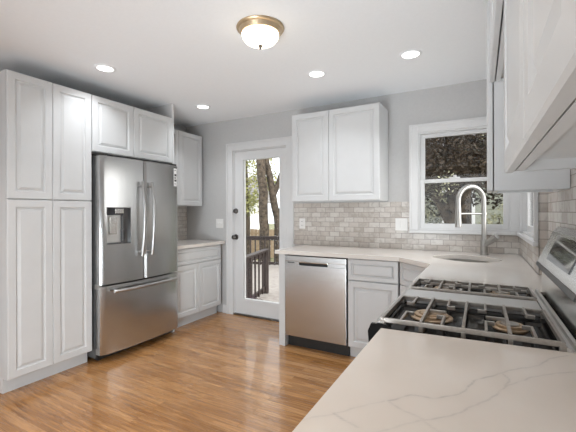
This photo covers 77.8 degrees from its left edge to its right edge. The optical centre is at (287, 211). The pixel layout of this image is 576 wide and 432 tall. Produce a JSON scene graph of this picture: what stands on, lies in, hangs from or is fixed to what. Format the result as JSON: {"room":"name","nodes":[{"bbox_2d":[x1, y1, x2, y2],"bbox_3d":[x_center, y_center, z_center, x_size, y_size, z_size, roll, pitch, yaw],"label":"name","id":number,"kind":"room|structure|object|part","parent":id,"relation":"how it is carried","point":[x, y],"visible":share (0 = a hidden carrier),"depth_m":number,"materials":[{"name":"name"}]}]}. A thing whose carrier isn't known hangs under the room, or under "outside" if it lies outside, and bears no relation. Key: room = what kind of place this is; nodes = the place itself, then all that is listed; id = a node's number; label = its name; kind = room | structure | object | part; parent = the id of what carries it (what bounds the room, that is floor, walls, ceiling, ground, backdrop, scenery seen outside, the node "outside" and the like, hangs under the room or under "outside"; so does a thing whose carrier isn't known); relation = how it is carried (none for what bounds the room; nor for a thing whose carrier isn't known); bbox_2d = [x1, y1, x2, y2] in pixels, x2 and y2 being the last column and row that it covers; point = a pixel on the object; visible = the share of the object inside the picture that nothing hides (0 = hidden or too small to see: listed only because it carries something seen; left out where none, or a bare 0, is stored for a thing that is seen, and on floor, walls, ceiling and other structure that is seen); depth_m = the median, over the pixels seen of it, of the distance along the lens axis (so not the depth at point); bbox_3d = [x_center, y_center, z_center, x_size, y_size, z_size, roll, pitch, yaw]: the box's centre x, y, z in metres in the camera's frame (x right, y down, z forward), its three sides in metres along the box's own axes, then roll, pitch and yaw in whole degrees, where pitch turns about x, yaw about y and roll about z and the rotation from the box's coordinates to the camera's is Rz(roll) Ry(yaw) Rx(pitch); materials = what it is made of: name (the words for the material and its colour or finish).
{"room":"kitchen","nodes":[
{"label":"kitchen","id":0,"kind":"room"},
{"bbox_2d":[143,104,170,117],"bbox_3d":[-1.518,-1.079,3.974,0.635,0.152,0.022,0,0,29],"label":"wall","id":1,"kind":"structure","parent":0,"point":[165,110],"depth_m":3.88,"materials":[{"name":"grey paint"}]},
{"bbox_2d":[171,104,173,117],"bbox_3d":[-1.234,-1.080,3.817,0.014,0.152,0.022,0,0,29],"label":"trim","id":2,"kind":"structure","parent":1,"relation":"attached to","point":[172,105],"depth_m":3.81,"materials":[{"name":"white paint"}]},
{"bbox_2d":[0,311,355,431],"bbox_3d":[-1.205,1.344,1.017,4.300,0.120,6.810,0,0,29],"label":"floor","id":3,"kind":"structure","parent":0,"point":[219,371],"depth_m":2.62,"materials":[{"name":"brown wood"}]},
{"bbox_2d":[0,69,91,393],"bbox_3d":[-2.091,0.144,2.912,0.648,2.286,0.614,0,0,29],"label":"pantry cabinet","id":4,"kind":"object","parent":3,"relation":"on","point":[46,169],"visible":1,"depth_m":2.70,"materials":[{"name":"white paint"}]},
{"bbox_3d":[-1.894,-0.546,2.623,0.020,0.901,0.299,0,0,29],"label":"door","id":5,"kind":"part","parent":4,"relation":"part of","materials":[{"name":"white paint"}]},
{"bbox_3d":[-1.890,0.544,2.623,0.020,1.265,0.299,0,0,29],"label":"door","id":6,"kind":"part","parent":4,"relation":"part of","materials":[{"name":"white paint"}]},
{"bbox_3d":[-1.746,-0.546,2.892,0.020,0.901,0.309,0,0,29],"label":"door","id":7,"kind":"part","parent":4,"relation":"part of","materials":[{"name":"white paint"}]},
{"bbox_3d":[-1.742,0.544,2.892,0.020,1.265,0.309,0,0,29],"label":"door","id":8,"kind":"part","parent":4,"relation":"part of","materials":[{"name":"white paint"}]},
{"bbox_2d":[87,153,177,359],"bbox_3d":[-1.623,0.393,3.521,0.814,1.785,0.876,0,0,29],"label":"refrigerator","id":9,"kind":"object","parent":3,"relation":"on","point":[135,255],"visible":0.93,"depth_m":3.23,"materials":[{"name":"silver metal"}]},
{"bbox_3d":[-1.492,0.070,3.193,0.106,1.100,0.418,0,0,29],"label":"door","id":10,"kind":"part","parent":9,"relation":"part of","materials":[{"name":"silver metal"}]},
{"bbox_3d":[-1.480,-0.008,3.134,0.006,0.040,0.080,0,0,29],"label":"control panel","id":11,"kind":"part","parent":9,"relation":"part of","materials":[{"name":"silver metal"}]},
{"bbox_3d":[-1.380,0.925,3.391,0.106,0.580,0.870,0,0,29],"label":"freezer drawer","id":12,"kind":"part","parent":9,"relation":"part of","materials":[{"name":"silver metal"}]},
{"bbox_3d":[-1.341,0.062,3.288,0.094,0.690,0.029,0,0,29],"label":"handle","id":13,"kind":"part","parent":9,"relation":"part of","materials":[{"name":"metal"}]},
{"bbox_3d":[-1.314,0.679,3.354,0.093,0.029,0.709,0,0,29],"label":"handle","id":14,"kind":"part","parent":9,"relation":"part of","materials":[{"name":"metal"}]},
{"bbox_3d":[-1.290,0.062,3.382,0.094,0.690,0.029,0,0,29],"label":"handle","id":15,"kind":"part","parent":9,"relation":"part of","materials":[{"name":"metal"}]},
{"bbox_3d":[-1.281,0.069,3.576,0.106,1.100,0.448,0,0,29],"label":"door","id":16,"kind":"part","parent":9,"relation":"part of","materials":[{"name":"silver metal"}]},
{"bbox_2d":[171,118,174,331],"bbox_3d":[-1.508,0.142,3.971,0.645,2.286,0.023,0,0,29],"label":"end panel","id":17,"kind":"object","parent":3,"relation":"on","point":[172,118],"visible":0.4,"depth_m":3.81,"materials":[{"name":"white paint"}]},
{"bbox_2d":[175,244,220,327],"bbox_3d":[-1.312,0.845,4.324,0.643,0.880,0.773,0,0,29],"label":"base cabinet","id":18,"kind":"object","parent":3,"relation":"on","point":[199,268],"visible":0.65,"depth_m":4.16,"materials":[{"name":"white paint"}]},
{"bbox_3d":[-1.135,0.880,3.999,0.020,0.569,0.372,0,0,29],"label":"door","id":19,"kind":"part","parent":18,"relation":"part of","materials":[{"name":"white paint"}]},
{"bbox_3d":[-1.040,0.500,4.173,0.020,0.174,0.770,0,0,29],"label":"drawer","id":20,"kind":"part","parent":18,"relation":"part of","materials":[{"name":"white paint"}]},
{"bbox_2d":[177,239,224,248],"bbox_3d":[-1.285,0.386,4.337,0.663,0.034,0.823,0,0,29],"label":"countertop","id":21,"kind":"structure","parent":18,"relation":"on","point":[185,243],"depth_m":4.30,"materials":[{"name":"white stone"}]},
{"bbox_3d":[-0.948,0.879,4.337,0.020,0.569,0.395,0,0,29],"label":"door","id":22,"kind":"part","parent":18,"relation":"part of","materials":[{"name":"white paint"}]},
{"bbox_2d":[279,254,287,345],"bbox_3d":[0.092,0.840,3.693,0.064,0.880,0.619,0,0,29],"label":"end panel","id":23,"kind":"object","parent":3,"relation":"on","point":[283,338],"visible":0.24,"depth_m":3.42,"materials":[{"name":"white paint"}]},
{"bbox_2d":[285,254,349,355],"bbox_3d":[0.382,0.843,3.507,0.616,0.872,0.604,0,0,29],"label":"dishwasher","id":24,"kind":"object","parent":3,"relation":"on","point":[316,287],"visible":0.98,"depth_m":3.24,"materials":[{"name":"silver metal"}]},
{"bbox_3d":[0.247,0.478,3.285,0.295,0.042,0.018,0,0,29],"label":"pocket handle","id":25,"kind":"part","parent":24,"relation":"part of","materials":[{"name":"black plastic"}]},
{"bbox_2d":[348,258,400,356],"bbox_3d":[0.856,0.837,3.270,0.435,0.880,0.620,0,0,29],"label":"base cabinet","id":26,"kind":"object","parent":3,"relation":"on","point":[373,285],"visible":0.58,"depth_m":3.02,"materials":[{"name":"white paint"}]},
{"bbox_3d":[0.712,0.497,3.007,0.428,0.179,0.020,0,0,29],"label":"drawer","id":27,"kind":"part","parent":26,"relation":"part of","materials":[{"name":"white paint"}]},
{"bbox_3d":[0.713,0.881,3.007,0.428,0.574,0.020,0,0,29],"label":"door","id":28,"kind":"part","parent":26,"relation":"part of","materials":[{"name":"white paint"}]},
{"bbox_2d":[400,262,425,294],"bbox_3d":[1.134,0.836,2.737,0.360,0.880,0.426,0,0,-16],"label":"base cabinet","id":29,"kind":"object","parent":3,"relation":"on","point":[409,273],"visible":0.15,"depth_m":2.79,"materials":[{"name":"white paint"}]},
{"bbox_3d":[0.971,0.879,2.690,0.020,0.579,0.414,0,0,-16],"label":"door","id":30,"kind":"part","parent":29,"relation":"part of","materials":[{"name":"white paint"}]},
{"bbox_2d":[368,227,575,352],"bbox_3d":[0.727,0.671,1.374,0.684,1.212,0.800,0,0,28],"label":"gas range","id":31,"kind":"object","parent":3,"relation":"on","point":[533,319],"visible":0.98,"depth_m":1.24,"materials":[{"name":"silver metal"}]},
{"bbox_2d":[375,278,575,352],"bbox_3d":[0.707,0.362,1.387,0.565,0.048,0.801,0,0,29],"label":"cooktop","id":32,"kind":"object","parent":31,"relation":"in","point":[533,319],"depth_m":1.24,"materials":[{"name":"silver metal"}]},
{"bbox_3d":[0.971,0.144,1.262,0.042,0.095,0.412,0,0,28],"label":"display panel","id":33,"kind":"part","parent":31,"relation":"part of","materials":[{"name":"black glass"}]},
{"bbox_3d":[0.194,0.839,0.263,0.585,0.880,1.600,0,0,28],"label":"base cabinet","id":34,"kind":"object","parent":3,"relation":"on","visible":0},
{"bbox_2d":[292,328,575,431],"bbox_3d":[0.183,0.381,0.279,0.608,0.034,1.664,0,0,28],"label":"countertop","id":35,"kind":"structure","parent":34,"relation":"on","point":[400,381],"depth_m":0.73,"materials":[{"name":"white stone"}]},
{"bbox_2d":[174,124,185,239],"bbox_3d":[-3.001,0.070,2.064,0.120,2.440,6.710,0,0,29],"label":"wall","id":36,"kind":"structure","parent":0,"point":[176,127],"depth_m":4.77,"materials":[{"name":"grey paint"}]},
{"bbox_2d":[91,95,171,163],"bbox_3d":[-1.730,-0.757,3.571,0.648,0.486,0.886,0,0,29],"label":"upper cabinet","id":37,"kind":"object","parent":36,"relation":"attached to","point":[118,129],"visible":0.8,"depth_m":3.34,"materials":[{"name":"white paint"}]},
{"bbox_3d":[-1.570,-0.758,3.212,0.020,0.478,0.409,0,0,29],"label":"door","id":38,"kind":"part","parent":37,"relation":"part of","materials":[{"name":"white paint"}]},
{"bbox_3d":[-1.356,-0.759,3.599,0.020,0.478,0.471,0,0,29],"label":"door","id":39,"kind":"part","parent":37,"relation":"part of","materials":[{"name":"white paint"}]},
{"bbox_2d":[177,206,186,239],"bbox_3d":[-1.578,0.148,4.506,0.008,0.445,0.820,0,0,29],"label":"tile backsplash","id":40,"kind":"structure","parent":36,"relation":"attached to","point":[181,210],"depth_m":4.78,"materials":[{"name":"tile"}]},
{"bbox_2d":[174,129,201,205],"bbox_3d":[-1.451,-0.531,4.405,0.328,0.912,0.780,0,0,29],"label":"upper cabinet","id":41,"kind":"object","parent":36,"relation":"attached to","point":[187,146],"visible":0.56,"depth_m":4.45,"materials":[{"name":"white paint"}]},
{"bbox_3d":[-1.415,-0.531,4.151,0.020,0.905,0.367,0,0,29],"label":"door","id":42,"kind":"part","parent":41,"relation":"part of","materials":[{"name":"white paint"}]},
{"bbox_2d":[0,0,486,126],"bbox_3d":[-1.213,-1.231,1.017,4.300,0.150,6.810,0,0,29],"label":"ceiling","id":43,"kind":"structure","parent":0,"point":[185,54],"depth_m":2.54,"materials":[{"name":"white paint"}]},
{"bbox_2d":[94,64,115,72],"bbox_3d":[-1.468,-1.151,2.865,0.164,0.008,0.164,0,0,29],"label":"recessed light","id":44,"kind":"object","parent":43,"relation":"in","point":[101,67],"visible":1,"depth_m":2.86,"materials":[{"name":"white paint"}]},
{"bbox_2d":[97,66,112,70],"bbox_3d":[-1.468,-1.153,2.865,0.120,0.004,0.120,0,0,29],"label":"diffuser","id":45,"kind":"object","parent":44,"relation":"attached to","point":[101,68],"depth_m":2.86,"materials":[{"name":"white plastic"}]},
{"bbox_2d":[196,104,210,108],"bbox_3d":[-0.932,-1.153,3.917,0.164,0.008,0.164,0,0,29],"label":"recessed light","id":46,"kind":"object","parent":43,"relation":"in","point":[200,106],"visible":1,"depth_m":3.90,"materials":[{"name":"white"}]},
{"bbox_2d":[236,15,283,49],"bbox_3d":[-0.174,-1.090,2.248,0.302,0.138,0.302,0,0,29],"label":"flush ceiling light","id":47,"kind":"object","parent":43,"relation":"attached to","point":[260,32],"visible":1,"depth_m":2.17,"materials":[{"name":"white glass"}]},
{"bbox_2d":[307,70,325,77],"bbox_3d":[0.240,-1.157,2.995,0.164,0.008,0.164,0,0,29],"label":"recessed light","id":48,"kind":"object","parent":43,"relation":"in","point":[313,73],"visible":1,"depth_m":2.98,"materials":[{"name":"white"}]},
{"bbox_2d":[310,72,323,76],"bbox_3d":[0.240,-1.159,2.995,0.120,0.004,0.120,0,0,29],"label":"diffuser","id":49,"kind":"object","parent":48,"relation":"attached to","point":[312,74],"depth_m":3.00,"materials":[{"name":"white plastic"}]},
{"bbox_2d":[399,49,421,58],"bbox_3d":[0.903,-1.159,2.629,0.164,0.008,0.164,0,0,29],"label":"recessed light","id":50,"kind":"object","parent":43,"relation":"in","point":[411,53],"visible":1,"depth_m":2.62,"materials":[{"name":"white"}]},
{"bbox_2d":[402,51,418,57],"bbox_3d":[0.903,-1.161,2.629,0.120,0.004,0.120,0,0,29],"label":"diffuser","id":51,"kind":"object","parent":50,"relation":"attached to","point":[405,54],"depth_m":2.63,"materials":[{"name":"white plastic"}]},
{"bbox_2d":[186,79,516,311],"bbox_3d":[0.389,0.059,3.955,3.985,2.440,0.120,0,0,29],"label":"wall","id":52,"kind":"structure","parent":0,"point":[466,100],"depth_m":3.78,"materials":[{"name":"grey paint"}]},
{"bbox_2d":[216,219,222,227],"bbox_3d":[-0.880,0.148,4.578,0.116,0.116,0.018,0,0,29],"label":"light switch","id":53,"kind":"object","parent":52,"relation":"attached to","point":[219,222],"visible":1,"depth_m":4.58,"materials":[{"name":"white plastic"}]},
{"bbox_2d":[226,136,293,321],"bbox_3d":[-0.332,0.212,4.319,0.958,2.139,0.171,0,0,29],"label":"door","id":54,"kind":"structure","parent":52,"relation":"in","point":[237,303],"depth_m":4.42,"materials":[{"name":"white paint"}]},
{"bbox_2d":[292,102,387,201],"bbox_3d":[0.518,-0.556,3.626,0.912,0.899,0.326,0,0,29],"label":"upper cabinet","id":55,"kind":"object","parent":52,"relation":"attached to","point":[341,154],"visible":1,"depth_m":3.46,"materials":[{"name":"white paint"}]},
{"bbox_3d":[0.224,-0.555,3.614,0.407,0.892,0.020,0,0,29],"label":"door","id":56,"kind":"part","parent":55,"relation":"part of","materials":[{"name":"white paint"}]},
{"bbox_3d":[0.623,-0.557,3.393,0.499,0.892,0.020,0,0,29],"label":"door","id":57,"kind":"part","parent":55,"relation":"part of","materials":[{"name":"white paint"}]},
{"bbox_2d":[294,202,519,253],"bbox_3d":[1.016,0.132,3.536,2.167,0.460,0.008,0,0,29],"label":"tile backsplash","id":58,"kind":"structure","parent":52,"relation":"attached to","point":[361,224],"depth_m":3.62,"materials":[{"name":"tile"}]},
{"bbox_2d":[299,218,304,228],"bbox_3d":[0.160,0.130,4.000,0.072,0.116,0.008,0,0,29],"label":"power outlet","id":59,"kind":"object","parent":58,"relation":"attached to","point":[301,220],"visible":1,"depth_m":4.00,"materials":[{"name":"white plastic"}]},
{"bbox_2d":[395,218,407,230],"bbox_3d":[1.105,0.121,3.477,0.116,0.120,0.009,0,0,29],"label":"light switch","id":60,"kind":"object","parent":58,"relation":"attached to","point":[401,224],"visible":1,"depth_m":3.48,"materials":[{"name":"white plastic"}]},
{"bbox_2d":[409,116,516,234],"bbox_3d":[1.594,-0.317,3.269,0.906,1.033,0.154,0,0,29],"label":"window","id":61,"kind":"structure","parent":52,"relation":"in","point":[417,181],"depth_m":3.34,"materials":[{"name":"white paint"}]},
{"bbox_3d":[1.610,-0.511,3.300,0.726,0.466,0.032,0,0,29],"label":"sash","id":62,"kind":"part","parent":61,"relation":"part of","materials":[{"name":"white paint"}]},
{"bbox_3d":[1.570,0.186,3.226,0.903,0.028,0.054,0,0,29],"label":"sill","id":63,"kind":"part","parent":61,"relation":"part of","materials":[{"name":"white paint"}]},
{"bbox_3d":[1.596,-0.077,3.272,0.726,0.468,0.032,0,0,29],"label":"sash","id":64,"kind":"part","parent":61,"relation":"part of","materials":[{"name":"white paint"}]},
{"bbox_3d":[0.483,0.058,0.074,0.182,2.440,6.590,0,0,28],"label":"wall","id":65,"kind":"structure","parent":0,"visible":0},
{"bbox_2d":[489,0,503,81],"bbox_3d":[0.873,-0.799,1.234,0.295,0.416,0.755,0,0,28],"label":"upper cabinet","id":66,"kind":"object","parent":65,"relation":"attached to","point":[496,7],"visible":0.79,"depth_m":1.31,"materials":[{"name":"white paint"}]},
{"bbox_3d":[0.842,-0.798,1.466,0.020,0.411,0.374,0,0,28],"label":"door","id":67,"kind":"part","parent":66,"relation":"part of","materials":[{"name":"white paint"}]},
{"bbox_3d":[0.663,-0.797,1.134,0.020,0.411,0.375,0,0,28],"label":"door","id":68,"kind":"part","parent":66,"relation":"part of","materials":[{"name":"white paint"}]},
{"bbox_2d":[517,192,537,245],"bbox_3d":[1.744,-0.317,2.510,0.154,1.033,1.076,0,0,28],"label":"window","id":69,"kind":"structure","parent":65,"relation":"in","point":[527,203],"depth_m":2.81,"materials":[{"name":"white paint"}]},
{"bbox_3d":[1.702,0.185,2.535,0.054,0.028,1.073,0,0,28],"label":"sill","id":70,"kind":"part","parent":69,"relation":"part of","materials":[{"name":"white paint"}]},
{"bbox_3d":[1.747,-0.077,2.508,0.032,0.468,0.896,0,0,28],"label":"sash","id":71,"kind":"part","parent":69,"relation":"part of","materials":[{"name":"white paint"}]},
{"bbox_3d":[1.747,-0.077,2.508,0.005,0.428,0.816,0,0,28],"label":"glass pane","id":72,"kind":"part","parent":69,"relation":"part of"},
{"bbox_2d":[486,0,569,192],"bbox_3d":[1.119,-0.553,1.697,0.302,0.910,0.288,0,0,28],"label":"upper cabinet","id":73,"kind":"object","parent":65,"relation":"attached to","point":[498,181],"visible":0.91,"depth_m":1.62,"materials":[{"name":"white paint"}]},
{"bbox_3d":[0.995,-0.551,1.764,0.020,0.905,0.285,0,0,28],"label":"door","id":74,"kind":"part","parent":73,"relation":"part of","materials":[{"name":"white paint"}]},
{"bbox_2d":[504,0,575,172],"bbox_3d":[0.504,-0.554,0.530,0.276,0.902,0.830,0,0,28],"label":"upper cabinet","id":75,"kind":"object","parent":65,"relation":"attached to","point":[540,35],"visible":1,"depth_m":0.47,"materials":[{"name":"white paint"}]},
{"bbox_3d":[0.468,-0.553,0.733,0.020,0.899,0.503,0,0,28],"label":"door","id":76,"kind":"part","parent":75,"relation":"part of","materials":[{"name":"white paint"}]},
{"bbox_3d":[0.271,-0.552,0.368,0.020,0.899,0.321,0,0,28],"label":"door","id":77,"kind":"part","parent":75,"relation":"part of","materials":[{"name":"white paint"}]},
{"bbox_2d":[520,169,575,274],"bbox_3d":[1.176,-0.104,1.513,0.050,0.960,3.380,0,0,28],"label":"tile backsplash","id":78,"kind":"structure","parent":65,"relation":"attached to","point":[555,209],"depth_m":1.94,"materials":[{"name":"tile"}]},
{"label":"outside","id":79,"kind":"structure","parent":0,"visible":0},
{"bbox_2d":[252,261,278,301],"bbox_3d":[-1.528,1.658,8.700,7.900,0.035,6.287,0,0,29],"label":"deck","id":80,"kind":"object","parent":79,"point":[273,295],"visible":0.05,"depth_m":8.27,"materials":[{"name":"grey wood"}]},
{"bbox_2d":[246,249,268,297],"bbox_3d":[-0.672,1.192,6.189,0.121,0.890,2.160,0,0,13],"label":"deck railing","id":81,"kind":"object","parent":80,"relation":"on","point":[264,253],"visible":0.49,"depth_m":6.61,"materials":[{"name":"brown wood"}]},
{"bbox_3d":[-0.672,1.210,6.189,0.090,0.854,0.090,0,0,13],"label":"post","id":82,"kind":"part","parent":81,"relation":"part of","materials":[{"name":"brown wood"}]},
{"bbox_3d":[-0.673,0.830,6.189,0.040,0.085,2.060,0,0,13],"label":"rail","id":83,"kind":"part","parent":81,"relation":"part of","materials":[{"name":"brown wood"}]},
{"bbox_3d":[-0.674,0.765,6.189,0.120,0.035,2.160,0,0,13],"label":"cap rail","id":84,"kind":"part","parent":81,"relation":"part of","materials":[{"name":"brown wood"}]},
{"bbox_3d":[-0.443,1.210,7.193,0.090,0.854,0.090,0,0,13],"label":"post","id":85,"kind":"part","parent":81,"relation":"part of","materials":[{"name":"brown wood"}]},
{"bbox_2d":[246,236,279,264],"bbox_3d":[-1.043,1.181,10.718,5.398,0.915,0.120,0,0,10],"label":"deck railing","id":86,"kind":"object","parent":80,"relation":"on","point":[250,238],"visible":0.17,"depth_m":10.62,"materials":[{"name":"brown wood"}]},
{"bbox_3d":[-1.044,0.806,10.718,5.297,0.085,0.040,0,0,10],"label":"rail","id":87,"kind":"part","parent":86,"relation":"part of","materials":[{"name":"brown wood"}]},
{"bbox_3d":[-1.044,0.741,10.718,5.397,0.035,0.120,0,0,10],"label":"cap rail","id":88,"kind":"part","parent":86,"relation":"part of","materials":[{"name":"brown wood"}]},
{"bbox_3d":[-1.042,1.528,10.718,5.297,0.080,0.040,0,0,10],"label":"rail","id":89,"kind":"part","parent":86,"relation":"part of","materials":[{"name":"brown wood"}]},
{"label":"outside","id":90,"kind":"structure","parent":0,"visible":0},
{"bbox_2d":[256,224,273,261],"bbox_3d":[11.084,2.342,30.383,70.000,0.100,56.100,0,0,29],"label":"ground","id":91,"kind":"structure","parent":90,"point":[271,226],"depth_m":50.38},
{"bbox_2d":[248,177,269,228],"bbox_3d":[-8.434,-0.466,34.364,12.800,5.650,9.000,0,0,3],"label":"house","id":92,"kind":"structure","parent":91,"relation":"on","point":[254,218],"depth_m":30.12,"materials":[{"name":"white"}]},
{"bbox_2d":[246,158,277,253],"bbox_3d":[-2.249,-1.095,17.749,3.721,6.971,2.028,0,0,-6],"label":"tree","id":93,"kind":"object","parent":91,"relation":"on","point":[250,198],"visible":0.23,"depth_m":17.68,"materials":[{"name":"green plant"}]},
{"bbox_2d":[250,229,273,257],"bbox_3d":[-4.156,1.604,18.886,15.000,1.440,0.063,0,0,14],"label":"fence","id":94,"kind":"object","parent":91,"relation":"on","point":[253,232],"visible":0.02,"depth_m":18.23,"materials":[{"name":"beige wood"}]},
{"bbox_2d":[256,159,268,260],"bbox_3d":[-0.983,-1.802,13.194,2.489,8.388,1.791,0,0,40],"label":"tree","id":95,"kind":"object","parent":91,"relation":"on","point":[261,168],"visible":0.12,"depth_m":12.85,"materials":[{"name":"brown plant"}]},
{"bbox_2d":[265,159,279,261],"bbox_3d":[-0.363,-1.346,13.185,3.243,7.460,1.723,0,0,6],"label":"tree","id":96,"kind":"object","parent":91,"relation":"on","point":[273,188],"visible":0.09,"depth_m":13.05,"materials":[{"name":"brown plant"}]},
{"bbox_2d":[425,196,443,223],"bbox_3d":[3.107,0.981,8.033,1.616,2.706,1.695,0,0,29],"label":"shrub","id":97,"kind":"object","parent":91,"relation":"on","point":[432,213],"visible":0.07,"depth_m":7.75,"materials":[{"name":"green plant"}]},
{"bbox_2d":[425,133,502,223],"bbox_3d":[3.608,-0.433,6.895,5.007,5.630,2.744,0,0,29],"label":"tree","id":98,"kind":"object","parent":91,"relation":"on","point":[459,151],"visible":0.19,"depth_m":6.52,"materials":[{"name":"green plant"}]},
{"bbox_2d":[425,136,502,223],"bbox_3d":[8.369,-0.923,14.221,8.000,6.450,7.200,0,0,26],"label":"house","id":99,"kind":"structure","parent":91,"relation":"on","point":[476,209],"depth_m":11.83,"materials":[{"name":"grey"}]},
{"bbox_2d":[477,204,502,223],"bbox_3d":[3.998,1.001,6.040,1.417,2.660,1.494,0,0,29],"label":"shrub","id":100,"kind":"object","parent":91,"relation":"on","point":[492,216],"visible":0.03,"depth_m":6.10,"materials":[{"name":"green plant"}]},
{"bbox_3d":[1.093,0.836,2.029,0.580,0.880,0.678,0,0,28],"label":"base cabinet","id":101,"kind":"object","parent":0,"visible":0},
{"bbox_2d":[275,245,541,293],"bbox_3d":[0.706,0.380,2.776,2.078,0.034,1.620,0,0,29],"label":"countertop","id":102,"kind":"structure","parent":101,"relation":"on","point":[502,269],"depth_m":2.58,"materials":[{"name":"white stone"}]},
{"bbox_2d":[446,258,486,262],"bbox_3d":[1.385,0.490,2.783,0.409,0.190,0.493,0,0,-27],"label":"sink","id":103,"kind":"object","parent":102,"relation":"in","point":[454,259],"visible":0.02,"depth_m":2.98,"materials":[{"name":"silver metal"}]},
{"bbox_2d":[455,184,498,254],"bbox_3d":[1.560,0.064,2.974,0.339,0.591,0.132,0,0,9],"label":"kitchen faucet","id":104,"kind":"object","parent":102,"relation":"on","point":[484,243],"visible":1,"depth_m":2.97,"materials":[{"name":"silver metal"}]},
{"bbox_3d":[1.527,-0.011,2.976,0.273,0.441,0.039,0,0,-9],"label":"spout","id":105,"kind":"part","parent":104,"relation":"part of","materials":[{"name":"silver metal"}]},
{"bbox_2d":[479,237,488,254],"bbox_3d":[1.644,0.279,2.994,0.068,0.160,0.068,0,0,29],"label":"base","id":106,"kind":"object","parent":104,"relation":"attached to","point":[484,243],"depth_m":2.97,"materials":[{"name":"silver metal"}]},
{"bbox_3d":[1.675,0.235,2.944,0.050,0.111,0.123,0,0,-32],"label":"lever handle","id":107,"kind":"part","parent":104,"relation":"part of","materials":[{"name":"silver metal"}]}
]}

